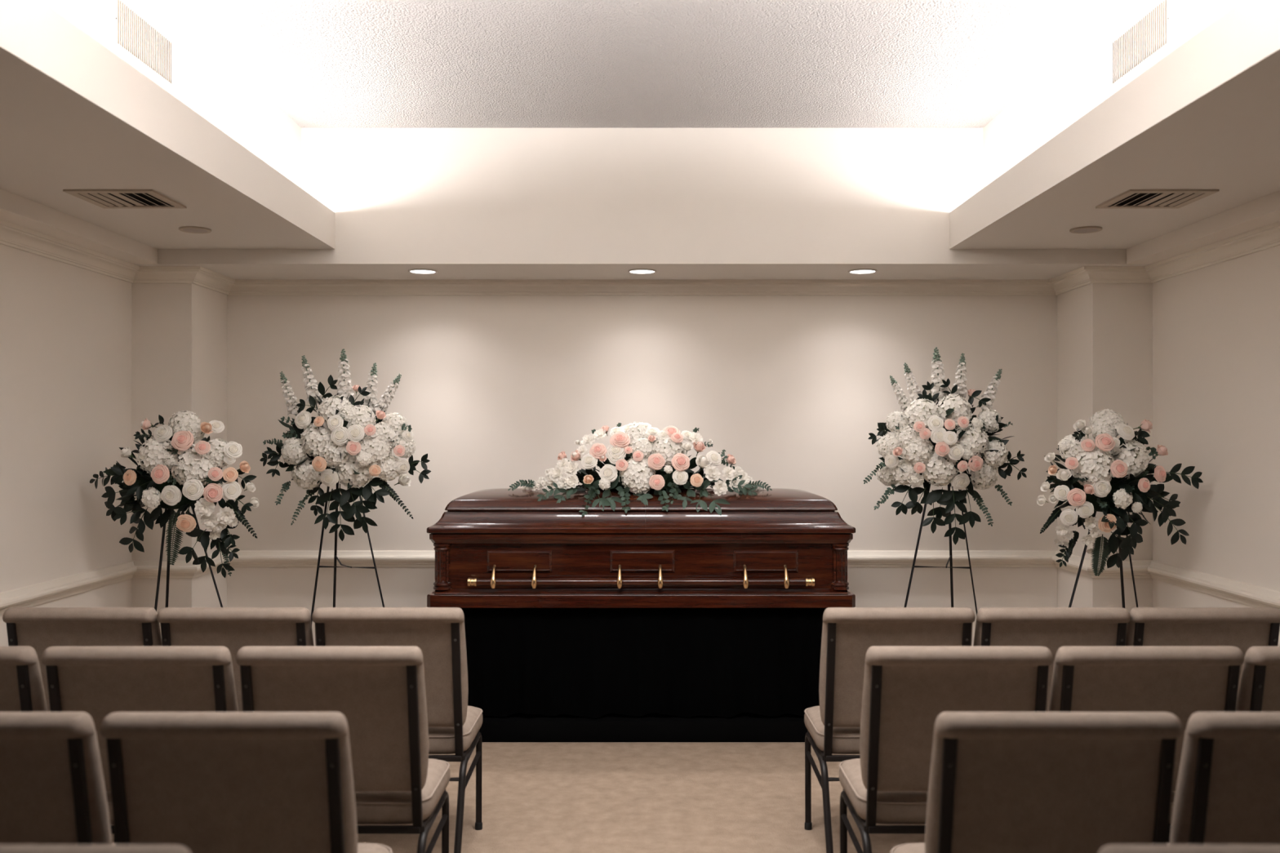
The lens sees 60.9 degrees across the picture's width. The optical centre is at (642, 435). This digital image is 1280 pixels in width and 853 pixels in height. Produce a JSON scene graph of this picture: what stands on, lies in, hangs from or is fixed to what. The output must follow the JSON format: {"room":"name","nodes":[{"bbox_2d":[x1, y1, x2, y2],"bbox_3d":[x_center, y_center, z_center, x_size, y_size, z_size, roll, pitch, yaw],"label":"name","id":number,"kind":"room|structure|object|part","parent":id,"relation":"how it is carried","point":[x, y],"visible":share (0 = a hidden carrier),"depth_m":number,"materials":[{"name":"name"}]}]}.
{"room":"funeral home chapel","nodes":[
{"label":"funeral home chapel","id":0,"kind":"room"},
{"bbox_2d":[0,244,131,646],"bbox_3d":[-2.820,-0.125,2.755,0.100,3.300,7.310,0,0,0],"label":"wall","id":1,"kind":"structure","parent":0,"point":[65,329],"depth_m":5.20,"materials":[{"name":"beige paint"}]},
{"bbox_2d":[0,219,1279,295],"bbox_3d":[0.000,-0.865,2.755,5.540,0.080,7.310,0,0,0],"label":"trim","id":2,"kind":"structure","parent":1,"relation":"attached to","point":[11,235],"depth_m":6.33,"materials":[{"name":"beige paint"}]},
{"bbox_2d":[0,550,1279,615],"bbox_3d":[0.000,0.727,2.755,5.540,0.096,7.310,0,0,0],"label":"trim","id":3,"kind":"structure","parent":1,"relation":"attached to","point":[1251,595],"depth_m":5.96,"materials":[{"name":"beige paint"}]},
{"bbox_2d":[0,188,157,263],"bbox_3d":[-2.663,-1.040,2.423,0.213,0.270,6.646,0,0,0],"label":"crown molding","id":4,"kind":"structure","parent":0,"point":[15,209],"depth_m":4.91,"materials":[{"name":"beige paint"}]},
{"bbox_2d":[0,0,334,248],"bbox_3d":[-2.090,-1.079,3.973,0.935,0.192,3.546,0,0,0],"label":"ceiling","id":5,"kind":"structure","parent":0,"point":[75,114],"depth_m":3.89,"materials":[{"name":"white paint"}]},
{"bbox_2d":[62,189,186,208],"bbox_3d":[-2.137,-0.978,4.515,0.356,0.010,0.330,0,0,0],"label":"ceiling vent","id":6,"kind":"object","parent":5,"relation":"in","point":[104,198],"visible":1,"depth_m":4.50,"materials":[{"name":"white metal"}]},
{"bbox_2d":[178,226,211,233],"bbox_3d":[-2.130,-0.978,5.187,0.146,0.010,0.146,0,0,0],"label":"ceiling speaker","id":7,"kind":"object","parent":5,"relation":"attached to","point":[193,229],"visible":1,"depth_m":5.16,"materials":[{"name":"beige paint"}]},
{"bbox_2d":[182,228,207,232],"bbox_3d":[-2.130,-0.977,5.187,0.128,0.008,0.128,0,0,0],"label":"grille","id":8,"kind":"object","parent":7,"relation":"attached to","point":[188,230],"depth_m":5.18,"materials":[{"name":"beige metal"}]},
{"bbox_2d":[41,0,301,187],"bbox_3d":[-1.850,-1.319,3.973,0.100,0.608,3.546,0,0,0],"label":"wall","id":9,"kind":"structure","parent":0,"point":[206,82],"depth_m":4.57,"materials":[{"name":"white paint"}]},
{"bbox_2d":[111,0,175,92],"bbox_3d":[-1.793,-1.418,3.935,0.014,0.202,0.488,0,0,0],"label":"air vent","id":10,"kind":"object","parent":9,"relation":"in","point":[135,36],"visible":1,"depth_m":3.91,"materials":[{"name":"white metal"}]},
{"bbox_2d":[111,742,1171,852],"bbox_3d":[0.000,1.575,2.755,5.740,0.100,7.510,0,0,0],"label":"floor","id":11,"kind":"structure","parent":0,"point":[537,797],"depth_m":4.54,"materials":[{"name":"beige carpet"}]},
{"bbox_2d":[0,646,47,711],"bbox_3d":[-2.000,1.065,3.292,0.539,0.922,0.626,0,0,0],"label":"chair","id":12,"kind":"object","parent":11,"relation":"on","point":[21,685],"visible":0.21,"depth_m":3.11,"materials":[{"name":"beige fabric"}]},
{"bbox_2d":[0,711,115,844],"bbox_3d":[-1.463,1.065,2.550,0.539,0.922,0.626,0,0,0],"label":"chair","id":13,"kind":"object","parent":11,"relation":"on","point":[52,788],"visible":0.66,"depth_m":2.38,"materials":[{"name":"beige fabric"}]},
{"bbox_2d":[2,607,162,711],"bbox_3d":[-1.965,1.065,3.992,0.539,0.922,0.626,0,0,0],"label":"chair","id":14,"kind":"object","parent":11,"relation":"on","point":[40,628],"visible":0.16,"depth_m":3.80,"materials":[{"name":"beige fabric"}]},
{"bbox_2d":[0,844,190,852],"bbox_3d":[-0.925,1.065,1.777,0.539,0.922,0.626,0,0,0],"label":"chair","id":15,"kind":"object","parent":11,"relation":"on","point":[3,848],"visible":1,"depth_m":1.59,"materials":[{"name":"beige fabric"}]},
{"bbox_2d":[41,646,238,843],"bbox_3d":[-1.444,1.065,3.292,0.539,0.922,0.626,0,0,0],"label":"chair","id":16,"kind":"object","parent":11,"relation":"on","point":[98,682],"visible":0.26,"depth_m":3.11,"materials":[{"name":"beige fabric"}]},
{"bbox_3d":[-1.444,1.096,3.392,0.532,0.090,0.427,0,0,0],"label":"seat","id":17,"kind":"part","parent":16,"relation":"part of","materials":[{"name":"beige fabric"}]},
{"bbox_3d":[-1.444,1.152,3.355,0.510,0.022,0.380,0,0,0],"label":"seat frame","id":18,"kind":"part","parent":16,"relation":"part of","materials":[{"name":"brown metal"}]},
{"bbox_2d":[131,283,226,636],"bbox_3d":[-2.607,0.310,6.159,0.325,2.430,0.503,0,0,0],"label":"wall pier","id":19,"kind":"object","parent":11,"relation":"on","point":[179,331],"depth_m":5.91,"materials":[{"name":"beige paint"}]},
{"bbox_2d":[154,506,222,611],"bbox_3d":[-2.239,0.764,5.281,0.871,1.521,0.355,0,0,34],"label":"easel","id":20,"kind":"object","parent":11,"relation":"on","point":[193,509],"visible":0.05,"depth_m":5.32,"materials":[{"name":"black metal"}]},
{"bbox_3d":[-2.358,0.779,5.290,0.014,1.485,0.242,0,0,16],"label":"leg","id":21,"kind":"part","parent":20,"relation":"part of","materials":[{"name":"black metal"}]},
{"bbox_3d":[-2.412,0.779,5.530,0.014,1.486,0.325,0,0,-33],"label":"leg","id":22,"kind":"part","parent":20,"relation":"part of","materials":[{"name":"black metal"}]},
{"bbox_2d":[89,410,258,577],"bbox_3d":[-2.266,0.284,5.272,0.773,0.810,0.469,0,0,29],"label":"flower spray","id":23,"kind":"object","parent":20,"relation":"on","point":[171,474],"visible":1,"depth_m":5.17,"materials":[{"name":"white plant"}]},
{"bbox_3d":[-2.059,0.779,5.290,0.590,1.488,0.014,0,0,22],"label":"leg","id":24,"kind":"part","parent":20,"relation":"part of","materials":[{"name":"black metal"}]},
{"bbox_2d":[156,607,313,711],"bbox_3d":[-1.428,1.065,3.992,0.539,0.922,0.626,0,0,0],"label":"chair","id":25,"kind":"object","parent":11,"relation":"on","point":[233,628],"visible":0.17,"depth_m":3.80,"materials":[{"name":"beige fabric"}]},
{"bbox_2d":[100,711,392,852],"bbox_3d":[-0.907,1.065,2.550,0.539,0.922,0.626,0,0,0],"label":"chair","id":26,"kind":"object","parent":11,"relation":"on","point":[200,782],"visible":0.99,"depth_m":2.37,"materials":[{"name":"beige fabric"}]},
{"bbox_3d":[-0.907,1.096,2.650,0.532,0.090,0.427,0,0,0],"label":"seat","id":27,"kind":"part","parent":26,"relation":"part of","materials":[{"name":"beige fabric"}]},
{"bbox_2d":[235,646,449,852],"bbox_3d":[-0.891,1.065,3.292,0.539,0.922,0.626,0,0,0],"label":"chair","id":28,"kind":"object","parent":11,"relation":"on","point":[380,691],"visible":0.66,"depth_m":3.12,"materials":[{"name":"beige fabric"}]},
{"bbox_3d":[-0.892,0.822,3.151,0.532,0.435,0.166,0,0,0],"label":"backrest","id":29,"kind":"part","parent":28,"relation":"part of","materials":[{"name":"beige fabric"}]},
{"bbox_3d":[-0.891,1.152,3.355,0.510,0.022,0.380,0,0,0],"label":"seat frame","id":30,"kind":"part","parent":28,"relation":"part of","materials":[{"name":"beige fabric"}]},
{"bbox_3d":[-0.891,1.096,3.392,0.532,0.090,0.427,0,0,0],"label":"seat","id":31,"kind":"part","parent":28,"relation":"part of","materials":[{"name":"beige fabric"}]},
{"bbox_3d":[-0.638,1.337,3.221,0.027,0.379,0.476,0,0,0],"label":"leg","id":32,"kind":"part","parent":28,"relation":"part of","materials":[{"name":"brown metal"}]},
{"bbox_3d":[-0.638,1.333,3.493,0.025,0.377,0.090,0,0,0],"label":"leg","id":33,"kind":"part","parent":28,"relation":"part of","materials":[{"name":"brown metal"}]},
{"bbox_2d":[311,393,384,623],"bbox_3d":[-1.465,0.652,5.770,0.598,1.746,0.499,0,0,0],"label":"easel","id":34,"kind":"object","parent":11,"relation":"on","point":[335,557],"visible":0.2,"depth_m":5.66,"materials":[{"name":"black metal"}]},
{"bbox_3d":[-1.677,0.667,5.640,0.014,1.710,0.283,0,0,35],"label":"leg","id":35,"kind":"part","parent":34,"relation":"part of","materials":[{"name":"black metal"}]},
{"bbox_3d":[-1.657,0.667,5.880,0.014,1.710,0.299,0,0,-24],"label":"leg","id":36,"kind":"part","parent":34,"relation":"part of","materials":[{"name":"black metal"}]},
{"bbox_2d":[259,348,431,541],"bbox_3d":[-1.532,0.049,5.618,0.918,1.005,0.448,0,0,0],"label":"flower spray","id":37,"kind":"object","parent":34,"relation":"on","point":[344,438],"visible":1,"depth_m":5.54,"materials":[{"name":"white plant"}]},
{"bbox_3d":[-1.838,-0.195,5.679,0.035,0.300,0.039,-16,-9,-32],"label":"bud stem","id":38,"kind":"part","parent":37,"relation":"part of","materials":[{"name":"grey plant"}]},
{"bbox_3d":[-1.729,-0.264,5.679,0.042,0.327,0.038,-20,-7,25],"label":"bud stem","id":39,"kind":"part","parent":37,"relation":"part of","materials":[{"name":"grey plant"}]},
{"bbox_3d":[-1.551,-0.285,5.680,0.044,0.341,0.040,-3,-7,-13],"label":"bud stem","id":40,"kind":"part","parent":37,"relation":"part of","materials":[{"name":"grey plant"}]},
{"bbox_3d":[-1.421,-0.217,5.680,0.039,0.332,0.043,6,-7,11],"label":"bud stem","id":41,"kind":"part","parent":37,"relation":"part of","materials":[{"name":"grey plant"}]},
{"bbox_3d":[-1.332,-0.194,5.684,0.034,0.291,0.038,33,-9,-34],"label":"bud stem","id":42,"kind":"part","parent":37,"relation":"part of","materials":[{"name":"grey plant"}]},
{"bbox_3d":[-1.387,0.667,5.640,0.490,1.712,0.014,0,0,27],"label":"leg","id":43,"kind":"part","parent":34,"relation":"part of","materials":[{"name":"black metal"}]},
{"bbox_2d":[311,607,482,852],"bbox_3d":[-0.887,1.065,3.992,0.539,0.922,0.626,0,0,0],"label":"chair","id":44,"kind":"object","parent":11,"relation":"on","point":[454,726],"visible":0.59,"depth_m":3.81,"materials":[{"name":"beige fabric"}]},
{"bbox_3d":[-0.888,0.822,3.851,0.532,0.435,0.166,0,0,0],"label":"backrest","id":45,"kind":"part","parent":44,"relation":"part of","materials":[{"name":"beige fabric"}]},
{"bbox_3d":[-0.887,1.152,4.055,0.510,0.022,0.380,0,0,0],"label":"seat frame","id":46,"kind":"part","parent":44,"relation":"part of","materials":[{"name":"brown metal"}]},
{"bbox_3d":[-0.887,1.096,4.091,0.532,0.090,0.427,0,0,0],"label":"seat","id":47,"kind":"part","parent":44,"relation":"part of","materials":[{"name":"beige fabric"}]},
{"bbox_3d":[-0.635,1.337,3.922,0.027,0.379,0.476,0,0,0],"label":"leg","id":48,"kind":"part","parent":44,"relation":"part of","materials":[{"name":"brown metal"}]},
{"bbox_3d":[-0.634,1.333,4.194,0.025,0.377,0.090,0,0,0],"label":"leg","id":49,"kind":"part","parent":44,"relation":"part of","materials":[{"name":"brown metal"}]},
{"bbox_2d":[460,608,826,742],"bbox_3d":[0.000,1.192,5.750,2.060,0.665,0.700,0,0,0],"label":"bier","id":50,"kind":"object","parent":11,"relation":"on","point":[535,674],"visible":0.65,"depth_m":5.45,"materials":[{"name":"black fabric"}]},
{"bbox_2d":[426,488,855,608],"bbox_3d":[-0.005,0.571,5.755,2.132,0.577,0.762,0,0,0],"label":"casket","id":51,"kind":"object","parent":50,"relation":"on","point":[500,548],"visible":0.99,"depth_m":5.44,"materials":[{"name":"brown wood"}]},
{"bbox_3d":[-0.738,0.700,5.415,0.031,0.118,0.082,0,0,0],"label":"handle arm","id":52,"kind":"part","parent":51,"relation":"part of","materials":[{"name":"gold metal"}]},
{"bbox_3d":[-0.615,0.632,5.451,0.326,0.114,0.014,0,0,0],"label":"raised panel","id":53,"kind":"part","parent":51,"relation":"part of","materials":[{"name":"brown wood"}]},
{"bbox_3d":[-0.535,0.700,5.415,0.031,0.118,0.082,0,0,0],"label":"handle arm","id":54,"kind":"part","parent":51,"relation":"part of","materials":[{"name":"gold metal"}]},
{"bbox_3d":[-0.527,0.385,5.755,1.087,0.205,0.716,0,0,0],"label":"lid","id":55,"kind":"part","parent":51,"relation":"part of","materials":[{"name":"brown wood"}]},
{"bbox_3d":[-0.112,0.700,5.415,0.031,0.118,0.082,0,0,0],"label":"handle arm","id":56,"kind":"part","parent":51,"relation":"part of","materials":[{"name":"gold metal"}]},
{"bbox_2d":[507,421,772,516],"bbox_3d":[-0.011,0.169,5.710,1.363,0.482,0.534,0,0,0],"label":"flower spray","id":57,"kind":"object","parent":51,"relation":"on","point":[646,464],"visible":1,"depth_m":5.56,"materials":[{"name":"white plant"}]},
{"bbox_3d":[-0.005,0.517,5.755,2.112,0.060,0.692,0,0,0],"label":"frieze moulding","id":58,"kind":"part","parent":51,"relation":"part of","materials":[{"name":"brown wood"}]},
{"bbox_3d":[-0.005,0.813,5.755,2.132,0.092,0.716,0,0,0],"label":"moulding","id":59,"kind":"part","parent":51,"relation":"part of","materials":[{"name":"brown wood"}]},
{"bbox_3d":[0.001,0.632,5.451,0.326,0.114,0.014,0,0,0],"label":"raised panel","id":60,"kind":"part","parent":51,"relation":"part of","materials":[{"name":"brown wood"}]},
{"bbox_3d":[0.090,0.700,5.415,0.031,0.118,0.082,0,0,0],"label":"handle arm","id":61,"kind":"part","parent":51,"relation":"part of","materials":[{"name":"gold metal"}]},
{"bbox_3d":[0.513,0.700,5.415,0.031,0.118,0.082,0,0,0],"label":"handle arm","id":62,"kind":"part","parent":51,"relation":"part of","materials":[{"name":"gold metal"}]},
{"bbox_3d":[0.539,0.385,5.755,1.043,0.205,0.716,0,0,0],"label":"lid","id":63,"kind":"part","parent":51,"relation":"part of","materials":[{"name":"brown wood"}]},
{"bbox_3d":[0.619,0.632,5.451,0.326,0.114,0.014,0,0,0],"label":"raised panel","id":64,"kind":"part","parent":51,"relation":"part of","materials":[{"name":"brown wood"}]},
{"bbox_3d":[0.715,0.700,5.415,0.031,0.118,0.082,0,0,0],"label":"handle arm","id":65,"kind":"part","parent":51,"relation":"part of","materials":[{"name":"gold metal"}]},
{"bbox_2d":[804,607,975,852],"bbox_3d":[0.897,1.065,3.992,0.539,0.922,0.626,0,0,0],"label":"chair","id":66,"kind":"object","parent":11,"relation":"on","point":[833,726],"visible":0.56,"depth_m":3.81,"materials":[{"name":"beige fabric"}]},
{"bbox_3d":[0.644,1.333,4.194,0.025,0.377,0.090,0,0,0],"label":"leg","id":67,"kind":"part","parent":66,"relation":"part of","materials":[{"name":"brown metal"}]},
{"bbox_3d":[0.645,1.337,3.922,0.027,0.379,0.476,0,0,0],"label":"leg","id":68,"kind":"part","parent":66,"relation":"part of","materials":[{"name":"brown metal"}]},
{"bbox_3d":[0.897,1.096,4.091,0.532,0.090,0.427,0,0,0],"label":"seat","id":69,"kind":"part","parent":66,"relation":"part of","materials":[{"name":"beige fabric"}]},
{"bbox_3d":[0.897,1.152,4.055,0.510,0.022,0.380,0,0,0],"label":"seat frame","id":70,"kind":"part","parent":66,"relation":"part of","materials":[{"name":"brown metal"}]},
{"bbox_3d":[0.898,0.822,3.851,0.532,0.435,0.166,0,0,0],"label":"backrest","id":71,"kind":"part","parent":66,"relation":"part of","materials":[{"name":"beige fabric"}]},
{"bbox_2d":[904,394,977,615],"bbox_3d":[1.499,0.652,5.770,0.599,1.746,0.499,0,0,0],"label":"easel","id":72,"kind":"object","parent":11,"relation":"on","point":[950,559],"visible":0.16,"depth_m":5.66,"materials":[{"name":"black metal"}]},
{"bbox_3d":[1.408,0.667,5.640,0.469,1.711,0.014,0,0,-29],"label":"leg","id":73,"kind":"part","parent":72,"relation":"part of","materials":[{"name":"black metal"}]},
{"bbox_2d":[862,346,1026,544],"bbox_3d":[1.571,0.054,5.620,0.837,1.021,0.439,0,0,0],"label":"flower spray","id":74,"kind":"object","parent":72,"relation":"on","point":[940,440],"visible":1,"depth_m":5.54,"materials":[{"name":"white plant"}]},
{"bbox_3d":[1.349,-0.203,5.682,0.032,0.245,0.029,-23,-9,-15],"label":"bud stem","id":75,"kind":"part","parent":74,"relation":"part of","materials":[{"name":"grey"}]},
{"bbox_3d":[1.419,-0.242,5.681,0.038,0.296,0.035,-14,-8,-21],"label":"bud stem","id":76,"kind":"part","parent":74,"relation":"part of","materials":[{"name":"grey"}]},
{"bbox_3d":[1.550,-0.276,5.680,0.049,0.377,0.044,-2,-6,-7],"label":"bud stem","id":77,"kind":"part","parent":74,"relation":"part of","materials":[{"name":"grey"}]},
{"bbox_3d":[1.664,-0.284,5.683,0.035,0.299,0.039,5,-8,18],"label":"bud stem","id":78,"kind":"part","parent":74,"relation":"part of","materials":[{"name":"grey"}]},
{"bbox_3d":[1.813,-0.213,5.680,0.036,0.303,0.039,23,-8,17],"label":"bud stem","id":79,"kind":"part","parent":74,"relation":"part of","materials":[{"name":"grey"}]},
{"bbox_3d":[1.668,0.667,5.880,0.014,1.710,0.301,0,0,25],"label":"leg","id":80,"kind":"part","parent":72,"relation":"part of","materials":[{"name":"black metal"}]},
{"bbox_3d":[1.698,0.667,5.640,0.014,1.710,0.299,0,0,-40],"label":"leg","id":81,"kind":"part","parent":72,"relation":"part of","materials":[{"name":"black metal"}]},
{"bbox_2d":[839,646,1053,852],"bbox_3d":[0.905,1.065,3.292,0.539,0.922,0.626,0,0,0],"label":"chair","id":82,"kind":"object","parent":11,"relation":"on","point":[905,689],"visible":0.48,"depth_m":3.12,"materials":[{"name":"beige fabric"}]},
{"bbox_3d":[0.653,1.333,3.495,0.025,0.377,0.090,0,0,0],"label":"leg","id":83,"kind":"part","parent":82,"relation":"part of","materials":[{"name":"brown metal"}]},
{"bbox_3d":[0.651,1.337,3.223,0.027,0.379,0.476,0,0,0],"label":"leg","id":84,"kind":"part","parent":82,"relation":"part of","materials":[{"name":"brown metal"}]},
{"bbox_3d":[0.905,1.096,3.392,0.532,0.090,0.427,0,0,0],"label":"seat","id":85,"kind":"part","parent":82,"relation":"part of","materials":[{"name":"beige fabric"}]},
{"bbox_3d":[0.905,1.152,3.355,0.510,0.022,0.380,0,0,0],"label":"seat frame","id":86,"kind":"part","parent":82,"relation":"part of","materials":[{"name":"brown metal"}]},
{"bbox_3d":[0.904,0.822,3.151,0.532,0.435,0.166,0,0,0],"label":"backrest","id":87,"kind":"part","parent":82,"relation":"part of","materials":[{"name":"beige fabric"}]},
{"bbox_2d":[890,711,1182,852],"bbox_3d":[0.904,1.065,2.550,0.539,0.922,0.626,0,0,0],"label":"chair","id":88,"kind":"object","parent":11,"relation":"on","point":[1000,782],"visible":0.99,"depth_m":2.37,"materials":[{"name":"beige fabric"}]},
{"bbox_3d":[0.904,1.096,2.650,0.532,0.090,0.427,0,0,0],"label":"seat","id":89,"kind":"part","parent":88,"relation":"part of","materials":[{"name":"beige fabric"}]},
{"bbox_2d":[973,607,1130,711],"bbox_3d":[1.439,1.065,3.992,0.539,0.922,0.626,0,0,0],"label":"chair","id":90,"kind":"object","parent":11,"relation":"on","point":[1053,628],"visible":0.25,"depth_m":3.80,"materials":[{"name":"beige fabric"}]},
{"bbox_2d":[1068,511,1137,608],"bbox_3d":[2.295,0.764,5.277,0.863,1.521,0.366,0,0,-35],"label":"easel","id":91,"kind":"object","parent":11,"relation":"on","point":[1095,513],"visible":0.05,"depth_m":5.31,"materials":[{"name":"black metal"}]},
{"bbox_3d":[2.093,0.779,5.290,0.549,1.488,0.014,0,0,-24],"label":"leg","id":92,"kind":"part","parent":91,"relation":"part of","materials":[{"name":"black metal"}]},
{"bbox_2d":[1036,408,1203,576],"bbox_3d":[2.263,0.277,5.281,0.783,0.811,0.424,0,0,-18],"label":"flower spray","id":93,"kind":"object","parent":91,"relation":"on","point":[1112,479],"visible":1,"depth_m":5.17,"materials":[{"name":"white plant"}]},
{"bbox_3d":[2.441,0.779,5.530,0.014,1.486,0.345,0,0,38],"label":"leg","id":94,"kind":"part","parent":91,"relation":"part of","materials":[{"name":"black metal"}]},
{"bbox_3d":[2.399,0.779,5.290,0.014,1.486,0.264,0,0,-29],"label":"leg","id":95,"kind":"part","parent":91,"relation":"part of","materials":[{"name":"black metal"}]},
{"bbox_2d":[1057,283,1152,624],"bbox_3d":[2.607,0.310,6.159,0.325,2.430,0.503,0,0,0],"label":"wall pier","id":96,"kind":"object","parent":11,"relation":"on","point":[1104,331],"depth_m":5.91,"materials":[{"name":"beige paint"}]},
{"bbox_2d":[1048,646,1244,843],"bbox_3d":[1.448,1.065,3.292,0.539,0.922,0.626,0,0,0],"label":"chair","id":97,"kind":"object","parent":11,"relation":"on","point":[1182,682],"visible":0.28,"depth_m":3.11,"materials":[{"name":"beige fabric"}]},
{"bbox_3d":[1.700,1.333,3.495,0.025,0.377,0.090,0,0,0],"label":"leg","id":98,"kind":"part","parent":97,"relation":"part of","materials":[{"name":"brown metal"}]},
{"bbox_3d":[1.448,1.152,3.355,0.510,0.022,0.380,0,0,0],"label":"seat frame","id":99,"kind":"part","parent":97,"relation":"part of","materials":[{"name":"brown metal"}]},
{"bbox_3d":[1.448,1.096,3.392,0.532,0.090,0.427,0,0,0],"label":"seat","id":100,"kind":"part","parent":97,"relation":"part of","materials":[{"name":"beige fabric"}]},
{"bbox_2d":[1098,844,1279,852],"bbox_3d":[0.933,1.065,1.777,0.539,0.922,0.626,0,0,0],"label":"chair","id":101,"kind":"object","parent":11,"relation":"on","point":[1109,848],"visible":1,"depth_m":1.59,"materials":[{"name":"beige fabric"}]},
{"bbox_2d":[1124,607,1279,697],"bbox_3d":[1.972,1.065,3.992,0.539,0.922,0.626,0,0,0],"label":"chair","id":102,"kind":"object","parent":11,"relation":"on","point":[1243,628],"visible":0.18,"depth_m":3.80,"materials":[{"name":"beige fabric"}]},
{"bbox_2d":[1167,711,1279,844],"bbox_3d":[1.458,1.065,2.550,0.539,0.922,0.626,0,0,0],"label":"chair","id":103,"kind":"object","parent":11,"relation":"on","point":[1228,791],"visible":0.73,"depth_m":2.38,"materials":[{"name":"beige fabric"}]},
{"bbox_2d":[1235,646,1279,711],"bbox_3d":[1.993,1.065,3.292,0.539,0.922,0.626,0,0,0],"label":"chair","id":104,"kind":"object","parent":11,"relation":"on","point":[1259,689],"visible":0.21,"depth_m":3.11,"materials":[{"name":"beige fabric"}]},
{"bbox_2d":[226,295,1057,646],"bbox_3d":[0.000,-0.125,6.460,5.740,3.300,0.100,0,0,0],"label":"wall","id":105,"kind":"structure","parent":0,"point":[492,388],"depth_m":6.41,"materials":[{"name":"beige paint"}]},
{"bbox_2d":[133,128,1151,279],"bbox_3d":[0.000,-1.340,6.078,5.540,0.870,0.664,0,0,0],"label":"ceiling","id":106,"kind":"structure","parent":0,"point":[457,203],"depth_m":5.75,"materials":[{"name":"white paint"}]},
{"bbox_2d":[408,268,437,274],"bbox_3d":[-1.207,-0.901,5.990,0.160,0.008,0.160,0,0,0],"label":"recessed light","id":107,"kind":"object","parent":106,"relation":"in","point":[419,271],"visible":1,"depth_m":5.98,"materials":[{"name":"white paint"}]},
{"bbox_2d":[627,268,656,274],"bbox_3d":[0.000,-0.901,5.990,0.160,0.008,0.160,0,0,0],"label":"recessed light","id":108,"kind":"object","parent":106,"relation":"in","point":[638,271],"visible":1,"depth_m":5.98,"materials":[{"name":"white paint"}]},
{"bbox_2d":[848,268,877,274],"bbox_3d":[1.213,-0.901,5.990,0.160,0.008,0.160,0,0,0],"label":"recessed light","id":109,"kind":"object","parent":106,"relation":"in","point":[861,271],"visible":1,"depth_m":5.98,"materials":[{"name":"white paint"}]},
{"bbox_2d":[160,0,1124,128],"bbox_3d":[0.000,-1.673,3.958,4.000,0.100,3.616,0,0,0],"label":"ceiling","id":110,"kind":"structure","parent":0,"point":[325,64],"depth_m":4.68,"materials":[{"name":"white paint"}]},
{"bbox_2d":[982,0,1242,187],"bbox_3d":[1.850,-1.319,3.973,0.100,0.608,3.546,0,0,0],"label":"wall","id":111,"kind":"structure","parent":0,"point":[1077,82],"depth_m":4.56,"materials":[{"name":"white paint"}]},
{"bbox_2d":[1108,0,1173,92],"bbox_3d":[1.793,-1.418,3.935,0.014,0.202,0.488,0,0,0],"label":"air vent","id":112,"kind":"object","parent":111,"relation":"in","point":[1148,37],"visible":1,"depth_m":3.91,"materials":[{"name":"white metal"}]},
{"bbox_2d":[949,0,1279,248],"bbox_3d":[2.090,-1.079,3.973,0.935,0.192,3.546,0,0,0],"label":"ceiling","id":113,"kind":"structure","parent":0,"point":[1206,115],"depth_m":3.94,"materials":[{"name":"white paint"}]},
{"bbox_2d":[1069,226,1102,233],"bbox_3d":[2.115,-0.978,5.187,0.146,0.010,0.146,0,0,0],"label":"ceiling speaker","id":114,"kind":"object","parent":113,"relation":"attached to","point":[1085,229],"visible":1,"depth_m":5.16,"materials":[{"name":"beige paint"}]},
{"bbox_2d":[1073,228,1097,232],"bbox_3d":[2.115,-0.977,5.187,0.128,0.008,0.128,0,0,0],"label":"grille","id":115,"kind":"object","parent":114,"relation":"attached to","point":[1075,230],"depth_m":5.18,"materials":[{"name":"beige metal"}]},
{"bbox_2d":[1095,189,1218,208],"bbox_3d":[2.128,-0.978,4.515,0.356,0.010,0.330,0,0,0],"label":"ceiling vent","id":116,"kind":"object","parent":113,"relation":"in","point":[1131,198],"visible":1,"depth_m":4.50,"materials":[{"name":"white metal"}]},
{"bbox_2d":[1126,190,1279,263],"bbox_3d":[2.663,-1.040,2.423,0.213,0.270,6.646,0,0,0],"label":"crown molding","id":117,"kind":"structure","parent":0,"point":[1264,211],"depth_m":4.95,"materials":[{"name":"beige paint"}]},
{"bbox_2d":[1152,245,1279,646],"bbox_3d":[2.820,-0.125,2.755,0.100,3.300,7.310,0,0,0],"label":"wall","id":118,"kind":"structure","parent":0,"point":[1216,327],"depth_m":5.23,"materials":[{"name":"beige paint"}]}
]}

